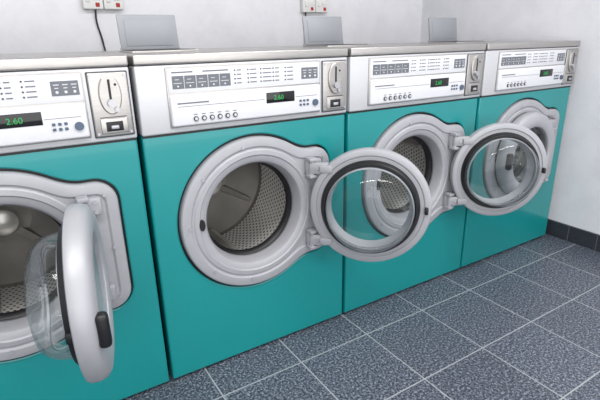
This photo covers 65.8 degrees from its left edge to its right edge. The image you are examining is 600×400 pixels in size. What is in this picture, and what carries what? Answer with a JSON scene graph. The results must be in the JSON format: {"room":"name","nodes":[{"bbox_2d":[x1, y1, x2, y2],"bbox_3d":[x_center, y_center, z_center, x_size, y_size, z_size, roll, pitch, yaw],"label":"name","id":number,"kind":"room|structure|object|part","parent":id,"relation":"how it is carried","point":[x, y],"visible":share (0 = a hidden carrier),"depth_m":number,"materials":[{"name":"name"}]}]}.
{"room":"laundry","nodes":[
{"label":"laundry","id":0,"kind":"room"},
{"bbox_2d":[0,0,422,53],"bbox_3d":[-1.444,-0.836,1.887,5.538,2.600,0.100,-13,22,-30],"label":"wall","id":1,"kind":"structure","parent":0,"point":[26,26],"depth_m":2.44,"materials":[{"name":"white paint"}]},
{"bbox_2d":[81,0,123,9],"bbox_3d":[-0.907,-0.921,2.129,0.175,0.086,0.040,-13,22,-30],"label":"wall switch","id":2,"kind":"object","parent":1,"relation":"attached to","point":[86,4],"visible":1,"depth_m":2.13,"materials":[{"name":"white plastic"}]},
{"bbox_2d":[95,9,105,50],"bbox_3d":[-0.925,-0.574,2.244,0.036,0.652,0.012,-13,22,-30],"label":"power cable","id":3,"kind":"object","parent":2,"relation":"attached to","point":[95,9],"visible":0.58,"depth_m":2.16,"materials":[{"name":"black rubber"}]},
{"bbox_2d":[300,0,327,12],"bbox_3d":[0.085,-1.143,2.714,0.175,0.086,0.040,-13,22,-30],"label":"wall switch","id":4,"kind":"object","parent":1,"relation":"attached to","point":[308,6],"visible":1,"depth_m":2.70,"materials":[{"name":"white plastic"}]},
{"bbox_2d":[122,233,599,399],"bbox_3d":[-0.162,1.050,0.431,5.538,0.050,4.820,-13,22,-30],"label":"floor","id":5,"kind":"structure","parent":0,"point":[522,321],"depth_m":1.75,"materials":[{"name":"tile"}]},
{"bbox_2d":[0,52,168,399],"bbox_3d":[-0.834,0.095,1.322,0.722,1.192,1.169,-13,22,-30],"label":"washing machine","id":6,"kind":"object","parent":5,"relation":"on","point":[80,317],"visible":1,"depth_m":1.24,"materials":[{"name":"teal paint"}]},
{"bbox_2d":[24,232,72,359],"bbox_3d":[-0.569,0.225,1.089,0.101,0.300,0.300,-8,20,-19],"label":"glass bowl","id":7,"kind":"object","parent":6,"relation":"on","point":[38,314],"depth_m":1.09,"materials":[{"name":"clear glass"}]},
{"bbox_3d":[-0.957,-0.400,1.343,0.722,0.027,0.737,-13,22,-30],"label":"lid","id":8,"kind":"part","parent":6,"relation":"part of","materials":[{"name":"metal"}]},
{"bbox_3d":[-0.765,0.176,1.240,0.564,0.528,0.058,-13,22,-30],"label":"door frame plate","id":9,"kind":"part","parent":6,"relation":"part of","materials":[{"name":"metal"}]},
{"bbox_3d":[-0.406,0.268,0.957,0.026,0.080,0.028,-8,20,-19],"label":"door handle","id":10,"kind":"part","parent":6,"relation":"part of","materials":[{"name":"black plastic"}]},
{"bbox_3d":[-0.504,-0.254,1.236,0.099,0.167,0.008,-13,22,-30],"label":"coin plate","id":11,"kind":"part","parent":6,"relation":"part of","materials":[{"name":"metal"}]},
{"bbox_2d":[88,14,431,378],"bbox_3d":[-0.175,-0.075,1.774,0.883,1.192,1.056,-13,22,-30],"label":"washing machine","id":12,"kind":"object","parent":5,"relation":"on","point":[244,164],"visible":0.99,"depth_m":1.57,"materials":[{"name":"teal paint"}]},
{"bbox_3d":[-0.336,-0.539,1.710,0.722,0.027,0.737,-13,22,-30],"label":"lid","id":13,"kind":"part","parent":12,"relation":"part of","materials":[{"name":"metal"}]},
{"bbox_3d":[-0.148,0.144,1.651,0.722,0.842,0.050,-13,22,-30],"label":"panel","id":14,"kind":"part","parent":12,"relation":"part of","materials":[{"name":"teal paint"}]},
{"bbox_3d":[-0.144,0.037,1.607,0.564,0.528,0.058,-13,22,-30],"label":"door frame plate","id":15,"kind":"part","parent":12,"relation":"part of","materials":[{"name":"metal"}]},
{"bbox_3d":[0.074,0.018,1.649,0.084,0.338,0.032,2,19,10],"label":"hinge arm","id":16,"kind":"part","parent":12,"relation":"part of","materials":[{"name":"metal"}]},
{"bbox_3d":[0.118,-0.393,1.603,0.099,0.167,0.008,-13,22,-30],"label":"coin plate","id":17,"kind":"part","parent":12,"relation":"part of","materials":[{"name":"metal"}]},
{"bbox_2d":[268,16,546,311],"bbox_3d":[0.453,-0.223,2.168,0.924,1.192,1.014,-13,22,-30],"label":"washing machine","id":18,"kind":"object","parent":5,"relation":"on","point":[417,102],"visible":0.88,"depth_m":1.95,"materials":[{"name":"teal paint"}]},
{"bbox_3d":[0.286,-0.678,2.076,0.722,0.027,0.737,-13,22,-30],"label":"lid","id":19,"kind":"part","parent":18,"relation":"part of","materials":[{"name":"metal"}]},
{"bbox_3d":[0.473,0.005,2.018,0.722,0.842,0.050,-13,22,-30],"label":"panel","id":20,"kind":"part","parent":18,"relation":"part of","materials":[{"name":"teal paint"}]},
{"bbox_3d":[0.478,-0.102,1.973,0.564,0.528,0.058,-13,22,-30],"label":"door frame plate","id":21,"kind":"part","parent":18,"relation":"part of","materials":[{"name":"metal"}]},
{"bbox_3d":[0.697,-0.123,2.022,0.084,0.338,0.032,-2,19,-2],"label":"hinge arm","id":22,"kind":"part","parent":18,"relation":"part of","materials":[{"name":"metal"}]},
{"bbox_3d":[0.740,-0.533,1.970,0.099,0.167,0.008,-13,22,-30],"label":"coin plate","id":23,"kind":"part","parent":18,"relation":"part of","materials":[{"name":"metal"}]},
{"bbox_2d":[481,145,539,206],"bbox_3d":[0.871,-0.108,1.971,0.300,0.300,0.101,-2,19,-2],"label":"glass bowl","id":24,"kind":"object","parent":18,"relation":"on","point":[526,192],"depth_m":2.03,"materials":[{"name":"clear glass"}]},
{"bbox_2d":[377,18,580,266],"bbox_3d":[0.936,-0.370,2.564,0.722,1.192,0.815,-13,22,-30],"label":"washing machine","id":25,"kind":"object","parent":5,"relation":"on","point":[527,84],"visible":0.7,"depth_m":2.26,"materials":[{"name":"teal paint"}]},
{"bbox_3d":[0.907,-0.818,2.443,0.722,0.027,0.737,-13,22,-30],"label":"lid","id":26,"kind":"part","parent":25,"relation":"part of","materials":[{"name":"metal"}]},
{"bbox_3d":[0.977,-0.178,2.164,0.028,0.080,0.026,-13,22,-30],"label":"door handle","id":27,"kind":"part","parent":25,"relation":"part of","materials":[{"name":"black plastic"}]},
{"bbox_3d":[1.095,-0.134,2.385,0.722,0.842,0.050,-13,22,-30],"label":"panel","id":28,"kind":"part","parent":25,"relation":"part of","materials":[{"name":"teal paint"}]},
{"bbox_2d":[497,127,539,181],"bbox_3d":[1.078,-0.241,2.341,0.300,0.300,0.101,-13,22,-30],"label":"glass bowl","id":29,"kind":"object","parent":25,"relation":"on","point":[519,170],"depth_m":2.46,"materials":[{"name":"clear glass"}]},
{"bbox_3d":[1.099,-0.241,2.340,0.564,0.528,0.058,-13,22,-30],"label":"door frame plate","id":30,"kind":"part","parent":25,"relation":"part of","materials":[{"name":"metal"}]},
{"bbox_3d":[1.256,-0.258,2.379,0.084,0.338,0.032,-13,22,-30],"label":"hinge arm","id":31,"kind":"part","parent":25,"relation":"part of","materials":[{"name":"metal"}]},
{"bbox_3d":[1.361,-0.672,2.337,0.099,0.167,0.008,-13,22,-30],"label":"coin plate","id":32,"kind":"part","parent":25,"relation":"part of","materials":[{"name":"metal"}]},
{"bbox_2d":[420,0,599,233],"bbox_3d":[2.141,-0.702,1.312,0.100,2.600,4.720,-13,22,-30],"label":"wall","id":33,"kind":"structure","parent":0,"point":[575,199],"depth_m":2.51,"materials":[{"name":"white paint"}]},
{"bbox_2d":[546,218,599,251],"bbox_3d":[2.116,0.493,1.696,0.012,0.092,4.720,-13,22,-30],"label":"baseboard","id":34,"kind":"structure","parent":33,"relation":"attached to","point":[579,236],"depth_m":2.58,"materials":[{"name":"black tile"}]}
]}

